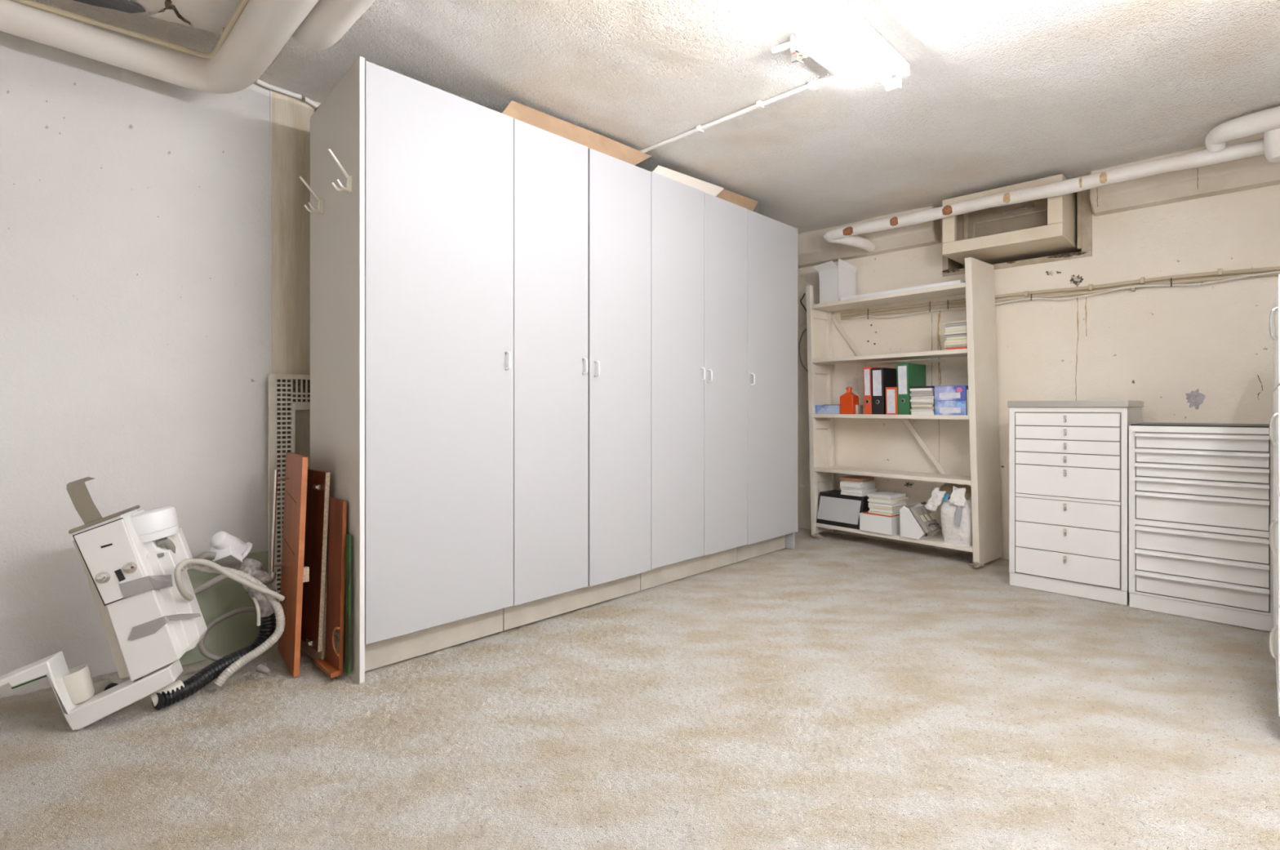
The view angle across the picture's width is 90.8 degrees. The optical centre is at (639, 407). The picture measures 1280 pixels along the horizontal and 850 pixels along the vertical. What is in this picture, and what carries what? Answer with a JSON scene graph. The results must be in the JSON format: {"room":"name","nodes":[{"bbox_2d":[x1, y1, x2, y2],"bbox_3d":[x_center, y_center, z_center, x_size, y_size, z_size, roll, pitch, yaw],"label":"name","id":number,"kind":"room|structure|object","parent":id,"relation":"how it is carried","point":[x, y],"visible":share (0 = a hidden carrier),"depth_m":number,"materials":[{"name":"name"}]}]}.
{"room":"basement storage room","nodes":[
{"label":"basement storage room","id":0,"kind":"room"},
{"bbox_2d":[0,31,321,697],"bbox_3d":[-0.840,-0.190,3.319,0.144,2.320,6.250,0,0,45],"label":"wall","id":1,"kind":"structure","parent":0,"point":[155,233],"depth_m":2.24,"materials":[{"name":"grey paint"}]},
{"bbox_2d":[255,79,319,108],"bbox_3d":[-1.409,-1.259,2.617,0.028,0.098,0.324,0,0,45],"label":"conduit","id":2,"kind":"object","parent":1,"relation":"attached to","point":[303,98],"visible":0.82,"depth_m":2.58,"materials":[{"name":"white"}]},
{"bbox_2d":[0,527,1279,849],"bbox_3d":[0.386,0.927,1.859,3.960,0.024,5.890,0,0,45],"label":"floor","id":3,"kind":"structure","parent":0,"point":[833,691],"depth_m":1.79,"materials":[{"name":"beige carpet"}]},
{"bbox_2d":[93,680,113,695],"bbox_3d":[-1.672,0.879,1.949,0.068,0.065,0.079,0,0,45],"label":"glove","id":4,"kind":"object","parent":3,"relation":"on","point":[100,686],"visible":0.22,"depth_m":1.94,"materials":[{"name":"grey"}]},
{"bbox_2d":[0,476,207,730],"bbox_3d":[-1.633,0.562,1.878,0.558,0.723,0.203,0,0,-26],"label":"medical equipment","id":5,"kind":"object","parent":3,"relation":"on","point":[129,557],"visible":0.93,"depth_m":1.86,"materials":[{"name":"white plastic"}]},
{"bbox_2d":[62,664,94,704],"bbox_3d":[-1.669,0.820,1.865,0.076,0.104,0.084,0,0,45],"label":"cup","id":6,"kind":"object","parent":5,"relation":"on","point":[78,683],"visible":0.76,"depth_m":1.85,"materials":[{"name":"beige ceramic"}]},
{"bbox_2d":[114,568,125,582],"bbox_3d":[-1.520,0.489,1.843,0.026,0.037,0.004,0,0,-20],"label":"switch","id":7,"kind":"object","parent":5,"relation":"attached to","point":[119,574],"depth_m":1.84,"materials":[{"name":"black plastic"}]},
{"bbox_2d":[173,558,284,601],"bbox_3d":[-1.318,0.558,2.028,0.057,0.199,0.327,0,0,32],"label":"hose","id":8,"kind":"object","parent":5,"relation":"attached to","point":[177,572],"visible":1,"depth_m":1.98,"materials":[{"name":"beige"}]},
{"bbox_2d":[181,564,285,686],"bbox_3d":[-1.331,0.692,2.069,0.058,0.427,0.303,0,0,38],"label":"hose","id":9,"kind":"object","parent":5,"relation":"attached to","point":[274,602],"visible":0.78,"depth_m":2.10,"materials":[{"name":"beige plastic"}]},
{"bbox_2d":[252,596,260,626],"bbox_3d":[-1.307,0.692,2.150,0.011,0.100,0.025,0,0,45],"label":"hose","id":10,"kind":"object","parent":9,"relation":"hanging from","point":[255,599],"visible":1,"depth_m":2.15,"materials":[{"name":"beige"}]},
{"bbox_2d":[151,612,275,710],"bbox_3d":[-1.409,0.830,2.119,0.064,0.191,0.401,0,0,19],"label":"hose","id":11,"kind":"object","parent":3,"relation":"on","point":[210,673],"visible":0.78,"depth_m":2.07,"materials":[{"name":"black plastic"}]},
{"bbox_2d":[150,680,184,706],"bbox_3d":[-1.476,0.891,1.967,0.050,0.057,0.087,0,0,37],"label":"coupling","id":12,"kind":"object","parent":11,"relation":"attached to","point":[178,683],"visible":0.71,"depth_m":1.96,"materials":[{"name":"white plastic"}]},
{"bbox_2d":[198,606,256,661],"bbox_3d":[-1.477,0.812,2.252,0.133,0.142,0.222,0,0,-1],"label":"hose","id":13,"kind":"object","parent":11,"relation":"attached to","point":[203,651],"visible":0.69,"depth_m":2.25,"materials":[{"name":"grey"}]},
{"bbox_2d":[237,558,274,617],"bbox_3d":[-1.391,0.645,2.274,0.135,0.207,0.086,0,0,15],"label":"hose","id":14,"kind":"object","parent":11,"relation":"on","point":[247,566],"visible":0.41,"depth_m":2.25,"materials":[{"name":"plastic"}]},
{"bbox_2d":[193,568,234,595],"bbox_3d":[-1.486,0.605,2.196,0.022,0.074,0.136,0,0,45],"label":"hose","id":15,"kind":"object","parent":14,"relation":"attached to","point":[220,577],"visible":0.63,"depth_m":2.18,"materials":[{"name":"grey"}]},
{"bbox_2d":[209,531,252,567],"bbox_3d":[-1.466,0.505,2.276,0.088,0.134,0.144,0,0,13],"label":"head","id":16,"kind":"object","parent":14,"relation":"on","point":[230,550],"visible":1,"depth_m":2.23},
{"bbox_2d":[196,551,216,559],"bbox_3d":[-1.513,0.522,2.198,0.026,0.042,0.060,0,0,45],"label":"hose","id":17,"kind":"object","parent":16,"relation":"attached to","point":[206,555],"visible":0.72,"depth_m":2.19,"materials":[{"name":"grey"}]},
{"bbox_2d":[249,567,275,584],"bbox_3d":[-1.364,0.606,2.277,0.088,0.067,0.048,0,0,-31],"label":"wrap","id":18,"kind":"object","parent":14,"relation":"on","point":[263,576],"visible":0.84,"depth_m":2.27,"materials":[{"name":"plastic"}]},
{"bbox_2d":[256,663,271,674],"bbox_3d":[-1.270,0.883,2.131,0.048,0.029,0.026,0,0,18],"label":"plug","id":19,"kind":"object","parent":3,"relation":"on","point":[262,668],"visible":1,"depth_m":2.12,"materials":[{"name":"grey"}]},
{"bbox_2d":[268,373,310,631],"bbox_3d":[-1.256,0.391,2.724,0.020,1.057,0.620,0,0,45],"label":"lattice panel","id":20,"kind":"object","parent":3,"relation":"on","point":[287,393],"visible":0.46,"depth_m":2.53,"materials":[{"name":"beige metal"}]},
{"bbox_2d":[270,452,309,677],"bbox_3d":[-1.264,0.543,2.283,0.315,0.747,0.097,0,0,45],"label":"wooden board","id":21,"kind":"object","parent":3,"relation":"on","point":[293,572],"depth_m":2.23,"materials":[{"name":"brown wood"}]},
{"bbox_2d":[300,513,328,660],"bbox_3d":[-1.196,0.648,2.327,0.230,0.533,0.037,0,0,45],"label":"chipboard offcut","id":22,"kind":"object","parent":3,"relation":"on","point":[313,654],"visible":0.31,"depth_m":2.25,"materials":[{"name":"wood"}]},
{"bbox_2d":[300,467,329,652],"bbox_3d":[-1.215,0.543,2.313,0.262,0.628,0.059,0,0,45],"label":"wooden board","id":23,"kind":"object","parent":3,"relation":"on","point":[317,481],"visible":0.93,"depth_m":2.26,"materials":[{"name":"brown wood"}]},
{"bbox_2d":[315,657,342,678],"bbox_3d":[-1.081,0.900,2.191,0.042,0.016,0.168,0,0,-44],"label":"board","id":24,"kind":"object","parent":3,"relation":"on","point":[329,669],"visible":0.81,"depth_m":2.16,"materials":[{"name":"brown wood"}]},
{"bbox_2d":[324,497,346,676],"bbox_3d":[-1.062,0.616,2.197,0.133,0.595,0.031,0,0,45],"label":"board","id":25,"kind":"object","parent":24,"relation":"on","point":[337,507],"visible":0.91,"depth_m":2.18,"materials":[{"name":"brown wood"}]},
{"bbox_2d":[345,533,351,674],"bbox_3d":[-0.989,0.664,2.138,0.030,0.469,0.010,0,0,45],"label":"strip","id":26,"kind":"object","parent":3,"relation":"on","point":[348,578],"visible":1,"depth_m":2.13,"materials":[{"name":"paint"}]},
{"bbox_2d":[299,56,513,684],"bbox_3d":[-0.920,-0.124,2.461,0.525,2.109,0.701,0,0,45],"label":"wardrobe","id":27,"kind":"object","parent":3,"relation":"on","point":[411,188],"visible":0.96,"depth_m":2.30,"materials":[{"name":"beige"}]},
{"bbox_2d":[502,118,650,631],"bbox_3d":[-0.391,-0.126,2.998,0.525,2.092,0.805,0,0,45],"label":"wardrobe","id":28,"kind":"object","parent":3,"relation":"on","point":[582,214],"visible":0.79,"depth_m":2.80,"materials":[{"name":"beige"}]},
{"bbox_2d":[502,100,600,146],"bbox_3d":[-0.365,-1.228,2.748,0.029,0.103,0.576,0,0,45],"label":"cardboard sheet","id":29,"kind":"object","parent":28,"relation":"on","point":[577,134],"visible":0.79,"depth_m":2.73,"materials":[{"name":"brown cardboard"}]},
{"bbox_2d":[586,134,651,164],"bbox_3d":[-0.092,-1.228,3.025,0.029,0.103,0.454,0,0,45],"label":"cardboard sheet","id":30,"kind":"object","parent":28,"relation":"on","point":[604,144],"visible":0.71,"depth_m":3.01,"materials":[{"name":"cardboard"}]},
{"bbox_2d":[640,171,746,590],"bbox_3d":[0.180,-0.127,3.578,0.525,2.093,0.820,0,0,45],"label":"wardrobe","id":31,"kind":"object","parent":3,"relation":"on","point":[699,238],"visible":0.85,"depth_m":3.37,"materials":[{"name":"beige"}]},
{"bbox_2d":[653,165,724,195],"bbox_3d":[0.271,-1.220,3.389,0.026,0.087,0.627,0,0,45],"label":"cardboard sheet","id":32,"kind":"object","parent":31,"relation":"on","point":[710,188],"visible":1,"depth_m":3.39,"materials":[{"name":"beige"}]},
{"bbox_2d":[663,166,757,210],"bbox_3d":[0.405,-1.228,3.551,0.030,0.103,0.954,0,0,45],"label":"cardboard sheet","id":33,"kind":"object","parent":31,"relation":"on","point":[748,203],"visible":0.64,"depth_m":3.73,"materials":[{"name":"cardboard"}]},
{"bbox_2d":[737,208,797,561],"bbox_3d":[0.667,-0.125,4.072,0.525,2.090,0.566,0,0,45],"label":"wardrobe","id":34,"kind":"object","parent":3,"relation":"on","point":[771,243],"visible":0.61,"depth_m":3.89,"materials":[{"name":"beige"}]},
{"bbox_2d":[805,257,1002,564],"bbox_3d":[1.702,0.014,4.193,0.343,1.788,1.186,0,0,-40],"label":"shelving unit","id":35,"kind":"object","parent":3,"relation":"on","point":[984,480],"visible":0.91,"depth_m":3.86,"materials":[{"name":"beige wood"}]},
{"bbox_2d":[815,404,840,413],"bbox_3d":[1.365,0.009,4.478,0.130,0.066,0.200,0,0,-40],"label":"carton","id":36,"kind":"object","parent":35,"relation":"on","point":[833,408],"visible":0.76,"depth_m":4.43,"materials":[{"name":"blue"}]},
{"bbox_2d":[813,258,857,303],"bbox_3d":[1.385,-0.887,4.497,0.267,0.300,0.204,0,0,-40],"label":"carton","id":37,"kind":"object","parent":35,"relation":"on","point":[834,284],"visible":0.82,"depth_m":4.42,"materials":[{"name":"white cardboard"}]},
{"bbox_2d":[816,489,869,529],"bbox_3d":[1.448,0.707,4.418,0.235,0.215,0.348,0,0,-40],"label":"case","id":38,"kind":"object","parent":35,"relation":"on","point":[834,508],"visible":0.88,"depth_m":4.35,"materials":[{"name":"black"}]},
{"bbox_2d":[840,491,875,496],"bbox_3d":[1.512,0.588,4.369,0.190,0.020,0.156,0,0,-41],"label":"paperback book","id":39,"kind":"object","parent":38,"relation":"on","point":[848,493],"visible":0.59,"depth_m":4.30,"materials":[{"name":"white paper"}]},
{"bbox_2d":[841,488,876,493],"bbox_3d":[1.521,0.567,4.378,0.190,0.018,0.157,0,0,-39],"label":"paperback book","id":40,"kind":"object","parent":39,"relation":"on","point":[842,489],"visible":0.74,"depth_m":4.32,"materials":[{"name":"white paper"}]},
{"bbox_2d":[840,486,875,490],"bbox_3d":[1.510,0.550,4.381,0.190,0.013,0.158,0,0,-42],"label":"paperback book","id":41,"kind":"object","parent":40,"relation":"on","point":[844,487],"visible":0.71,"depth_m":4.32,"materials":[{"name":"white paper"}]},
{"bbox_2d":[840,481,875,488],"bbox_3d":[1.510,0.528,4.372,0.190,0.029,0.157,0,0,-39],"label":"paperback book","id":42,"kind":"object","parent":41,"relation":"on","point":[842,483],"visible":0.84,"depth_m":4.31,"materials":[{"name":"white paper"}]},
{"bbox_2d":[840,480,875,484],"bbox_3d":[1.519,0.507,4.380,0.190,0.011,0.158,0,0,-42],"label":"paperback book","id":43,"kind":"object","parent":42,"relation":"on","point":[871,481],"visible":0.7,"depth_m":4.32,"materials":[{"name":"white paper"}]},
{"bbox_2d":[840,475,874,482],"bbox_3d":[1.506,0.490,4.377,0.190,0.021,0.155,0,0,-42],"label":"paperback book","id":44,"kind":"object","parent":43,"relation":"on","point":[853,477],"visible":1,"depth_m":4.33,"materials":[{"name":"brown paper"}]},
{"bbox_2d":[840,386,858,413],"bbox_3d":[1.438,-0.051,4.330,0.080,0.185,0.102,0,0,-40],"label":"plastic bottle","id":45,"kind":"object","parent":35,"relation":"on","point":[848,401],"visible":0.98,"depth_m":4.30,"materials":[{"name":"orange"}]},
{"bbox_2d":[855,404,863,413],"bbox_3d":[1.491,0.011,4.315,0.070,0.062,0.042,0,0,-40],"label":"can","id":46,"kind":"object","parent":35,"relation":"on","point":[859,408],"visible":0.67,"depth_m":4.29,"materials":[{"name":"grey metal"}]},
{"bbox_2d":[863,366,877,413],"bbox_3d":[1.602,-0.116,4.263,0.254,0.315,0.061,0,0,-40],"label":"ring binder","id":47,"kind":"object","parent":35,"relation":"on","point":[867,370],"visible":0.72,"depth_m":4.18,"materials":[{"name":"orange"}]},
{"bbox_2d":[859,512,900,535],"bbox_3d":[1.616,0.756,4.182,0.214,0.115,0.229,0,0,-40],"label":"box","id":48,"kind":"object","parent":35,"relation":"on","point":[890,526],"visible":0.73,"depth_m":4.09,"materials":[{"name":"white"}]},
{"bbox_2d":[862,511,899,517],"bbox_3d":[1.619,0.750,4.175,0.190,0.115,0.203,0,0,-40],"label":"folder","id":49,"kind":"object","parent":48,"relation":"on","point":[867,512],"visible":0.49,"depth_m":4.11,"materials":[{"name":"orange"}]},
{"bbox_2d":[868,510,899,515],"bbox_3d":[1.636,0.684,4.165,0.200,0.016,0.161,0,0,-38],"label":"paperback book","id":50,"kind":"object","parent":49,"relation":"on","point":[869,511],"visible":0.5,"depth_m":4.09,"materials":[{"name":"beige paper"}]},
{"bbox_2d":[869,507,899,513],"bbox_3d":[1.636,0.666,4.160,0.200,0.019,0.155,0,0,-42],"label":"paperback book","id":51,"kind":"object","parent":50,"relation":"on","point":[870,508],"visible":0.52,"depth_m":4.09,"materials":[{"name":"white paper"}]},
{"bbox_2d":[868,504,906,510],"bbox_3d":[1.631,0.646,4.160,0.200,0.019,0.162,0,0,-42],"label":"paperback book","id":52,"kind":"object","parent":51,"relation":"on","point":[869,505],"visible":0.61,"depth_m":4.09,"materials":[{"name":"beige paper"}]},
{"bbox_2d":[867,502,906,506],"bbox_3d":[1.631,0.630,4.160,0.200,0.010,0.161,0,0,-42],"label":"paperback book","id":53,"kind":"object","parent":52,"relation":"on","point":[903,503],"visible":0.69,"depth_m":4.10,"materials":[{"name":"white paper"}]},
{"bbox_2d":[868,501,905,505],"bbox_3d":[1.636,0.620,4.174,0.200,0.008,0.155,0,0,-42],"label":"paperback book","id":54,"kind":"object","parent":53,"relation":"on","point":[868,501],"visible":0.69,"depth_m":4.11,"materials":[{"name":"white paper"}]},
{"bbox_2d":[867,498,905,503],"bbox_3d":[1.628,0.608,4.165,0.200,0.014,0.160,0,0,-42],"label":"paperback book","id":55,"kind":"object","parent":54,"relation":"on","point":[868,500],"visible":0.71,"depth_m":4.10,"materials":[{"name":"white paper"}]},
{"bbox_2d":[868,496,907,501],"bbox_3d":[1.640,0.593,4.167,0.200,0.012,0.163,0,0,-39],"label":"paperback book","id":56,"kind":"object","parent":55,"relation":"on","point":[904,497],"visible":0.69,"depth_m":4.10,"materials":[{"name":"beige paper"}]},
{"bbox_2d":[867,490,906,499],"bbox_3d":[1.630,0.575,4.168,0.200,0.021,0.161,0,0,-40],"label":"paperback book","id":57,"kind":"object","parent":56,"relation":"on","point":[884,495],"visible":1,"depth_m":4.12,"materials":[{"name":"white paper"}]},
{"bbox_2d":[871,367,897,414],"bbox_3d":[1.644,-0.111,4.206,0.244,0.305,0.092,0,0,-40],"label":"ring binder","id":58,"kind":"object","parent":35,"relation":"on","point":[882,378],"visible":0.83,"depth_m":4.13,"materials":[{"name":"black"}]},
{"bbox_2d":[885,386,897,414],"bbox_3d":[1.621,-0.045,4.053,0.032,0.175,0.079,0,0,-40],"label":"ring binder","id":59,"kind":"object","parent":35,"relation":"on","point":[891,402],"visible":1,"depth_m":4.04,"materials":[{"name":"orange"}]},
{"bbox_2d":[840,280,965,300],"bbox_3d":[1.724,-0.748,4.108,0.230,0.022,0.797,0,0,-40],"label":"flat tray","id":60,"kind":"object","parent":35,"relation":"on","point":[955,282],"visible":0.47,"depth_m":3.99,"materials":[{"name":"white plastic"}]},
{"bbox_2d":[896,363,926,414],"bbox_3d":[1.756,-0.120,4.074,0.244,0.325,0.085,0,0,-40],"label":"ring binder","id":61,"kind":"object","parent":35,"relation":"on","point":[908,375],"visible":0.82,"depth_m":4.00,"materials":[{"name":"green"}]},
{"bbox_2d":[899,502,941,539],"bbox_3d":[1.777,0.715,3.990,0.201,0.199,0.178,0,0,-40],"label":"rack","id":62,"kind":"object","parent":35,"relation":"on","point":[911,527],"visible":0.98,"depth_m":3.95,"materials":[{"name":"white"}]},
{"bbox_2d":[911,413,934,414],"bbox_3d":[1.832,0.037,3.976,0.230,0.009,0.140,0,0,-42],"label":"magazine","id":63,"kind":"object","parent":35,"relation":"on","point":[911,413],"visible":0.62,"depth_m":3.90,"materials":[{"name":"white paper"}]},
{"bbox_2d":[911,410,934,413],"bbox_3d":[1.838,0.026,3.980,0.230,0.013,0.145,0,0,-39],"label":"magazine","id":64,"kind":"object","parent":63,"relation":"on","point":[912,411],"visible":0.71,"depth_m":3.90,"materials":[{"name":"white paper"}]},
{"bbox_2d":[910,408,934,410],"bbox_3d":[1.834,0.013,3.987,0.230,0.010,0.142,0,0,-40],"label":"magazine","id":65,"kind":"object","parent":64,"relation":"on","point":[910,409],"visible":0.62,"depth_m":3.91,"materials":[{"name":"beige paper"}]},
{"bbox_2d":[911,406,934,408],"bbox_3d":[1.839,0.000,3.980,0.230,0.013,0.143,0,0,-40],"label":"magazine","id":66,"kind":"object","parent":65,"relation":"on","point":[913,407],"visible":0.71,"depth_m":3.90,"materials":[{"name":"grey paper"}]},
{"bbox_2d":[911,404,934,406],"bbox_3d":[1.838,-0.014,3.986,0.230,0.014,0.136,0,0,-39],"label":"magazine","id":67,"kind":"object","parent":66,"relation":"on","point":[920,405],"visible":0.59,"depth_m":3.90,"materials":[{"name":"beige paper"}]},
{"bbox_3d":[1.836,-0.026,3.989,0.158,0.007,0.239,0,0,45],"label":"magazine","id":68,"kind":"object","parent":67,"relation":"on","visible":0},
{"bbox_2d":[911,401,934,403],"bbox_3d":[1.836,-0.033,3.986,0.230,0.006,0.139,0,0,-41],"label":"magazine","id":69,"kind":"object","parent":68,"relation":"on","point":[931,402],"visible":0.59,"depth_m":3.90,"materials":[{"name":"beige paper"}]},
{"bbox_2d":[910,399,939,402],"bbox_3d":[1.829,-0.045,3.983,0.230,0.016,0.145,0,0,-42],"label":"magazine","id":70,"kind":"object","parent":69,"relation":"on","point":[911,400],"visible":0.71,"depth_m":3.91,"materials":[{"name":"white paper"}]},
{"bbox_2d":[911,397,934,399],"bbox_3d":[1.831,-0.059,3.978,0.230,0.009,0.144,0,0,-43],"label":"magazine","id":71,"kind":"object","parent":70,"relation":"on","point":[911,397],"visible":0.59,"depth_m":3.90,"materials":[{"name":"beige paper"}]},
{"bbox_2d":[911,395,934,397],"bbox_3d":[1.836,-0.069,3.984,0.230,0.009,0.145,0,0,-41],"label":"magazine","id":72,"kind":"object","parent":71,"relation":"on","point":[911,396],"visible":0.59,"depth_m":3.91,"materials":[{"name":"white paper"}]},
{"bbox_2d":[909,392,934,395],"bbox_3d":[1.827,-0.083,3.982,0.230,0.018,0.145,0,0,-42],"label":"magazine","id":73,"kind":"object","parent":72,"relation":"on","point":[917,393],"visible":0.59,"depth_m":3.90,"materials":[{"name":"grey paper"}]},
{"bbox_2d":[911,391,934,393],"bbox_3d":[1.833,-0.099,3.990,0.230,0.012,0.135,0,0,-42],"label":"magazine","id":74,"kind":"object","parent":73,"relation":"on","point":[913,392],"visible":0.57,"depth_m":3.91,"materials":[{"name":"grey paper"}]},
{"bbox_2d":[909,387,934,391],"bbox_3d":[1.831,-0.114,3.984,0.230,0.016,0.141,0,0,-38],"label":"magazine","id":75,"kind":"object","parent":74,"relation":"on","point":[921,388],"visible":0.59,"depth_m":3.90,"materials":[{"name":"white paper"}]},
{"bbox_2d":[924,486,972,546],"bbox_3d":[1.915,0.639,3.854,0.288,0.350,0.246,0,0,45],"label":"plastic bag","id":76,"kind":"object","parent":35,"relation":"on","point":[956,511],"visible":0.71,"depth_m":3.75,"materials":[{"name":"white plastic"}]},
{"bbox_2d":[938,482,971,500],"bbox_3d":[1.941,0.504,3.858,0.099,0.088,0.210,0,0,-31],"label":"paper scrap","id":77,"kind":"object","parent":76,"relation":"on","point":[947,487],"visible":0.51,"depth_m":3.87,"materials":[{"name":"beige"}]},
{"bbox_2d":[954,505,962,527],"bbox_3d":[1.880,0.639,3.727,0.044,0.128,0.015,0,0,45],"label":"print","id":78,"kind":"object","parent":76,"relation":"attached to","point":[957,508],"depth_m":3.72,"materials":[{"name":"grey"}]},
{"bbox_2d":[934,400,967,414],"bbox_3d":[1.899,-0.002,3.806,0.129,0.087,0.185,0,0,-40],"label":"carton","id":79,"kind":"object","parent":35,"relation":"on","point":[947,406],"visible":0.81,"depth_m":3.76,"materials":[{"name":"cardboard"}]},
{"bbox_2d":[933,385,968,400],"bbox_3d":[1.897,-0.089,3.808,0.129,0.087,0.185,0,0,-40],"label":"carton","id":80,"kind":"object","parent":79,"relation":"on","point":[948,392],"visible":0.86,"depth_m":3.76,"materials":[{"name":"cardboard"}]},
{"bbox_2d":[1007,400,1143,604],"bbox_3d":[2.280,0.444,3.300,0.503,0.962,0.559,0,0,45],"label":"base cabinet","id":81,"kind":"object","parent":3,"relation":"on","point":[1068,460],"visible":1,"depth_m":3.09,"materials":[{"name":"white wood"}]},
{"bbox_2d":[1128,422,1273,631],"bbox_3d":[2.625,0.500,2.938,0.494,0.849,0.570,0,0,45],"label":"base cabinet","id":82,"kind":"object","parent":3,"relation":"on","point":[1201,495],"visible":0.98,"depth_m":2.74,"materials":[{"name":"beige metal"}]},
{"bbox_2d":[1269,274,1279,716],"bbox_3d":[2.317,0.273,1.971,0.504,1.305,1.140,0,0,45],"label":"filing cabinet","id":83,"kind":"object","parent":3,"relation":"on","point":[1274,316],"visible":1,"depth_m":1.82,"materials":[{"name":"beige metal"}]},
{"bbox_2d":[33,0,1279,234],"bbox_3d":[0.547,-1.345,1.952,3.860,0.110,6.250,0,0,45],"label":"ceiling","id":84,"kind":"structure","parent":0,"point":[996,94],"depth_m":2.49,"materials":[{"name":"white paint"}]},
{"bbox_2d":[74,0,145,13],"bbox_3d":[-1.667,-1.271,1.977,0.187,0.006,0.073,0,0,-30],"label":"foil","id":85,"kind":"object","parent":84,"relation":"attached to","point":[119,5],"visible":1,"depth_m":1.99,"materials":[{"name":"grey"}]},
{"bbox_2d":[124,0,165,12],"bbox_3d":[-1.542,-1.286,1.910,0.172,0.012,0.263,0,0,-37],"label":"board","id":86,"kind":"object","parent":84,"relation":"attached to","point":[148,5],"visible":0.67,"depth_m":2.00,"materials":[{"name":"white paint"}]},
{"bbox_2d":[147,0,239,34],"bbox_3d":[-1.377,-1.281,1.972,0.429,0.012,0.201,0,0,45],"label":"board","id":87,"kind":"object","parent":84,"relation":"attached to","point":[210,15],"visible":0.89,"depth_m":2.04,"materials":[{"name":"white paint"}]},
{"bbox_2d":[158,0,191,26],"bbox_3d":[-1.482,-1.274,2.023,0.135,0.001,0.090,0,0,45],"label":"cavity","id":88,"kind":"object","parent":87,"relation":"attached to","point":[167,2],"visible":1,"depth_m":2.02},
{"bbox_2d":[292,0,375,50],"bbox_3d":[-0.020,-1.235,0.999,3.111,0.195,0.131,0,0,45],"label":"pipe","id":89,"kind":"object","parent":84,"relation":"attached to","point":[327,22],"visible":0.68,"depth_m":1.88,"materials":[{"name":"beige paint"}]},
{"bbox_2d":[639,49,838,153],"bbox_3d":[0.122,-1.282,2.903,1.599,0.025,0.267,0,0,45],"label":"conduit","id":90,"kind":"object","parent":84,"relation":"attached to","point":[811,86],"visible":0.95,"depth_m":2.65,"materials":[{"name":"white"}]},
{"bbox_2d":[771,25,809,62],"bbox_3d":[0.557,-1.248,2.213,0.138,0.094,0.153,0,0,-21],"label":"junction box","id":91,"kind":"object","parent":84,"relation":"attached to","point":[798,44],"visible":1,"depth_m":2.19,"materials":[{"name":"white"}]},
{"bbox_2d":[785,0,910,92],"bbox_3d":[0.454,-1.250,1.857,0.079,0.087,1.522,0,0,45],"label":"lamp","id":92,"kind":"object","parent":84,"relation":"attached to","point":[841,11],"visible":1,"depth_m":2.12,"materials":[{"name":"white plastic"}]},
{"bbox_2d":[885,75,902,92],"bbox_3d":[0.963,-1.227,2.391,0.054,0.042,0.022,0,0,45],"label":"ceiling light","id":93,"kind":"object","parent":92,"relation":"attached to","point":[896,82],"depth_m":2.38,"materials":[{"name":"white plastic"}]},
{"bbox_2d":[797,184,1279,559],"bbox_3d":[2.561,-0.165,3.961,3.810,2.270,0.561,0,0,45],"label":"wall","id":94,"kind":"structure","parent":0,"point":[1203,353],"depth_m":3.56,"materials":[{"name":"beige paint"}]},
{"bbox_2d":[939,173,1092,276],"bbox_3d":[2.255,-1.075,3.849,0.826,0.430,0.590,0,0,45],"label":"window","id":95,"kind":"structure","parent":94,"relation":"in","point":[1056,228],"depth_m":3.70,"materials":[{"name":"paint"}]},
{"bbox_2d":[840,272,1279,319],"bbox_3d":[2.293,-0.652,3.810,2.298,0.031,0.032,0,0,45],"label":"conduit","id":96,"kind":"object","parent":94,"relation":"attached to","point":[1213,278],"visible":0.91,"depth_m":3.58,"materials":[{"name":"beige"}]},
{"bbox_2d":[838,271,1279,323],"bbox_3d":[2.278,-0.641,3.806,2.313,0.042,0.009,0,0,45],"label":"cable","id":97,"kind":"object","parent":96,"relation":"hanging from","point":[1273,272],"visible":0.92,"depth_m":3.53,"materials":[{"name":"white plastic"}]},
{"bbox_2d":[840,266,1279,316],"bbox_3d":[2.293,-0.681,3.809,2.299,0.043,0.032,0,0,45],"label":"conduit","id":98,"kind":"object","parent":94,"relation":"attached to","point":[1220,273],"visible":0.94,"depth_m":3.53,"materials":[{"name":"beige plastic"}]},
{"bbox_2d":[797,133,1279,268],"bbox_3d":[2.284,-1.200,3.750,3.709,0.239,0.151,0,0,45],"label":"beam","id":99,"kind":"structure","parent":0,"point":[1255,171],"depth_m":3.35,"materials":[{"name":"paint"}]},
{"bbox_2d":[823,137,1264,252],"bbox_3d":[2.209,-1.147,3.556,2.429,0.142,0.284,0,0,45],"label":"pipe","id":100,"kind":"object","parent":99,"relation":"attached to","point":[846,235],"visible":0.99,"depth_m":3.38,"materials":[{"name":"white paint"}]},
{"bbox_2d":[1204,105,1279,163],"bbox_3d":[2.706,-1.177,2.790,0.182,0.225,0.325,0,0,-27],"label":"pipe","id":101,"kind":"object","parent":100,"relation":"attached to","point":[1267,122],"visible":1,"depth_m":2.73,"materials":[{"name":"white paint"}]},
{"bbox_3d":[1.887,-0.190,0.633,0.100,2.320,6.250,0,0,45],"label":"wall","id":102,"kind":"structure","parent":0,"visible":0},
{"bbox_2d":[0,0,319,93],"bbox_3d":[-0.878,-1.182,0.474,3.598,0.140,1.843,0,0,45],"label":"duct pipe","id":103,"kind":"object","parent":102,"relation":"attached to","point":[262,29],"visible":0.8,"depth_m":2.00,"materials":[{"name":"beige paint"}]},
{"bbox_2d":[11,0,248,58],"bbox_3d":[-1.467,-1.200,1.963,0.863,0.057,0.376,0,0,6],"label":"conduit","id":104,"kind":"object","parent":103,"relation":"attached to","point":[224,32],"visible":0.96,"depth_m":1.99,"materials":[{"name":"beige plastic"}]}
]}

